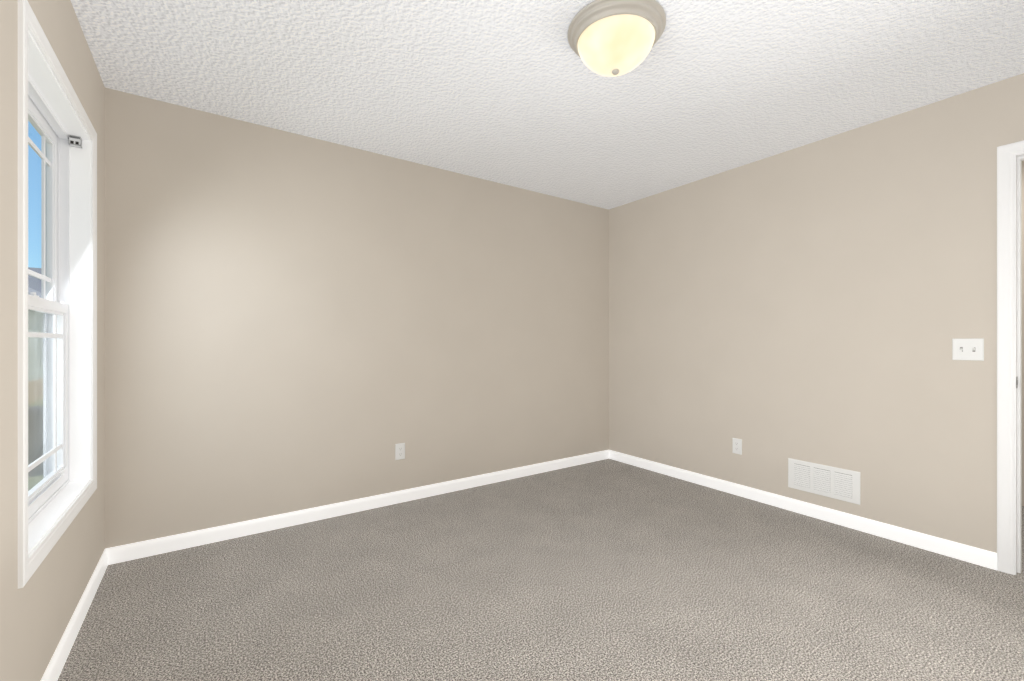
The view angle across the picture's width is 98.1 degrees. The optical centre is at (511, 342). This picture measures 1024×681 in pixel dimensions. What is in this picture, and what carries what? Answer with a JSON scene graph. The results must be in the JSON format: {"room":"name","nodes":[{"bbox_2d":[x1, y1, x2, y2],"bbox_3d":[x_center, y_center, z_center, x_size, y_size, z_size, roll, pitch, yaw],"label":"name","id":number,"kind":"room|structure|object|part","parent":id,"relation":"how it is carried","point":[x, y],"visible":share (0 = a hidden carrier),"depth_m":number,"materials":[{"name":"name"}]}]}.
{"room":"empty bedroom","nodes":[
{"label":"empty bedroom","id":0,"kind":"room"},
{"bbox_2d":[0,0,104,680],"bbox_3d":[-1.123,-0.082,0.749,0.150,2.440,3.832,0,0,-35],"label":"wall","id":1,"kind":"structure","parent":0,"point":[37,610],"depth_m":1.33,"materials":[{"name":"beige paint"}]},
{"bbox_2d":[18,0,96,588],"bbox_3d":[-1.693,-0.143,1.588,0.161,1.638,0.998,0,0,-35],"label":"window","id":2,"kind":"structure","parent":1,"relation":"in","point":[48,516],"depth_m":1.88,"materials":[{"name":"white paint"}]},
{"bbox_2d":[28,310,44,489],"bbox_3d":[-1.751,0.222,1.548,0.001,0.749,0.838,0,0,-35],"label":"screen","id":3,"kind":"object","parent":2,"relation":"attached to","point":[37,412],"depth_m":1.79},
{"bbox_2d":[28,122,50,298],"bbox_3d":[-1.733,-0.503,1.561,0.008,0.661,0.749,0,0,-35],"label":"grille","id":4,"kind":"object","parent":2,"relation":"attached to","point":[42,276],"depth_m":1.79,"materials":[{"name":"white plastic"}]},
{"bbox_3d":[-1.733,-0.509,1.561,0.028,0.770,0.862,0,0,-35],"label":"window sash upper","id":5,"kind":"part","parent":2,"relation":"part of","materials":[{"name":"white plastic"}]},
{"bbox_2d":[28,313,61,490],"bbox_3d":[-1.707,0.207,1.579,0.008,0.641,0.749,0,0,-35],"label":"grille","id":6,"kind":"object","parent":2,"relation":"attached to","point":[54,335],"depth_m":1.81,"materials":[{"name":"white plastic"}]},
{"bbox_3d":[-1.704,0.212,1.580,0.041,0.772,0.862,0,0,-35],"label":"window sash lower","id":7,"kind":"part","parent":2,"relation":"part of","materials":[{"name":"white plastic"}]},
{"bbox_2d":[69,135,81,147],"bbox_3d":[-1.914,-0.880,1.946,0.038,0.040,0.033,0,0,-35],"label":"bracket","id":8,"kind":"object","parent":2,"relation":"attached to","point":[75,141],"visible":1,"depth_m":1.94,"materials":[{"name":"white metal"}]},
{"bbox_2d":[41,547,112,680],"bbox_3d":[-1.058,1.097,0.799,0.013,0.082,3.540,0,0,-35],"label":"baseboard","id":9,"kind":"structure","parent":1,"relation":"attached to","point":[55,666],"depth_m":1.73,"materials":[{"name":"white paint"}]},
{"bbox_2d":[105,88,608,548],"bbox_3d":[-0.549,-0.082,3.399,3.804,2.440,0.120,0,0,-35],"label":"wall","id":10,"kind":"structure","parent":0,"point":[295,322],"depth_m":2.85,"materials":[{"name":"beige paint"}]},
{"bbox_2d":[113,450,608,563],"bbox_3d":[-0.561,1.097,3.310,3.684,0.082,0.013,0,0,-35],"label":"baseboard","id":11,"kind":"structure","parent":10,"relation":"attached to","point":[161,545],"depth_m":2.85,"materials":[{"name":"white paint"}]},
{"bbox_2d":[395,443,404,459],"bbox_3d":[-0.793,0.777,3.153,0.070,0.114,0.008,0,0,-35],"label":"outlet","id":12,"kind":"object","parent":10,"relation":"attached to","point":[399,451],"visible":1,"depth_m":3.15,"materials":[{"name":"white plastic"}]},
{"bbox_2d":[57,459,1023,680],"bbox_3d":[1.210,1.163,1.994,5.104,0.050,4.192,0,0,-35],"label":"floor","id":13,"kind":"structure","parent":0,"point":[607,570],"depth_m":1.96,"materials":[{"name":"beige carpet"}]},
{"bbox_2d":[71,0,1023,209],"bbox_3d":[1.198,-1.352,1.985,5.374,0.100,4.432,0,0,-35],"label":"ceiling","id":14,"kind":"structure","parent":0,"point":[518,93],"depth_m":2.16,"materials":[{"name":"white paint"}]},
{"bbox_2d":[567,0,665,76],"bbox_3d":[0.432,-1.216,1.850,0.398,0.173,0.398,0,0,-35],"label":"ceiling light","id":15,"kind":"object","parent":14,"relation":"attached to","point":[623,43],"depth_m":1.75,"materials":[{"name":"beige glass"}]},
{"bbox_2d":[612,69,618,74],"bbox_3d":[0.432,-1.125,1.850,0.032,0.017,0.032,0,0,-35],"label":"finial","id":16,"kind":"object","parent":15,"relation":"attached to","point":[615,71],"visible":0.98,"depth_m":1.84,"materials":[{"name":"silver metal"}]},
{"bbox_3d":[0.432,-1.274,1.850,0.398,0.055,0.398,0,0,-35],"label":"ceiling light base","id":17,"kind":"part","parent":15,"relation":"part of","materials":[{"name":"white metal"}]},
{"bbox_2d":[609,73,1023,552],"bbox_3d":[2.055,-0.082,2.868,0.120,2.440,3.712,0,0,-35],"label":"wall","id":18,"kind":"structure","parent":0,"point":[825,301],"depth_m":2.79,"materials":[{"name":"beige paint"}]},
{"bbox_2d":[732,438,741,454],"bbox_3d":[1.675,0.775,3.306,0.008,0.114,0.070,0,0,-35],"label":"outlet","id":19,"kind":"object","parent":18,"relation":"attached to","point":[736,446],"visible":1,"depth_m":3.30,"materials":[{"name":"white plastic"}]},
{"bbox_2d":[609,450,996,569],"bbox_3d":[1.690,1.097,3.279,0.013,0.082,2.578,0,0,-35],"label":"baseboard","id":20,"kind":"structure","parent":18,"relation":"attached to","point":[985,558],"depth_m":2.79,"materials":[{"name":"white paint"}]},
{"bbox_2d":[788,458,859,504],"bbox_3d":[1.989,0.886,2.849,0.010,0.198,0.404,0,0,-35],"label":"air vent","id":21,"kind":"object","parent":18,"relation":"in","point":[832,482],"visible":1,"depth_m":2.83,"materials":[{"name":"white metal"}]},
{"bbox_2d":[952,338,983,360],"bbox_3d":[2.362,0.038,2.303,0.016,0.114,0.116,0,0,-35],"label":"light switch","id":22,"kind":"object","parent":18,"relation":"attached to","point":[971,349],"visible":1,"depth_m":2.30,"materials":[{"name":"white plastic"}]},
{"bbox_2d":[997,140,1023,574],"bbox_3d":[2.688,0.082,1.833,0.013,2.112,0.934,0,0,-35],"label":"door frame","id":23,"kind":"structure","parent":18,"relation":"attached to","point":[1005,356],"depth_m":2.19,"materials":[{"name":"white paint"}]},
{"bbox_2d":[1014,153,1023,574],"bbox_3d":[2.743,0.103,1.871,0.124,2.069,0.848,0,0,-35],"label":"door","id":24,"kind":"structure","parent":18,"relation":"in","point":[1018,159],"depth_m":2.19,"materials":[{"name":"white paint"}]},
{"bbox_2d":[1022,161,1023,505],"bbox_3d":[3.360,-0.082,3.477,0.120,2.440,4.432,0,0,-35],"label":"wall","id":25,"kind":"structure","parent":0,"point":[1022,333],"depth_m":3.08,"materials":[{"name":"beige paint"}]},
{"label":"outside","id":26,"kind":"structure","parent":0,"visible":0},
{"bbox_2d":[28,399,42,490],"bbox_3d":[-53.128,1.688,23.435,180.000,0.001,220.000,0,0,-35],"label":"lawn","id":27,"kind":"structure","parent":26,"point":[32,480],"depth_m":5.54,"materials":[{"name":"green plant"}]},
{"bbox_2d":[28,267,40,291],"bbox_3d":[-29.694,-1.287,23.807,11.700,5.950,14.700,0,0,-35],"label":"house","id":28,"kind":"structure","parent":27,"relation":"on","point":[34,286],"depth_m":23.73,"materials":[{"name":"grey"}]},
{"bbox_2d":[28,406,42,475],"bbox_3d":[-6.386,1.283,5.870,0.760,0.810,0.760,0,0,-35],"label":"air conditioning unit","id":29,"kind":"object","parent":27,"relation":"on","point":[33,442],"depth_m":5.67,"materials":[{"name":"grey metal"}]},
{"bbox_2d":[28,287,42,402],"bbox_3d":[-15.597,-1.187,6.805,10.600,5.750,16.700,0,0,-35],"label":"house","id":30,"kind":"structure","parent":27,"relation":"on","point":[38,293],"depth_m":12.75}
]}

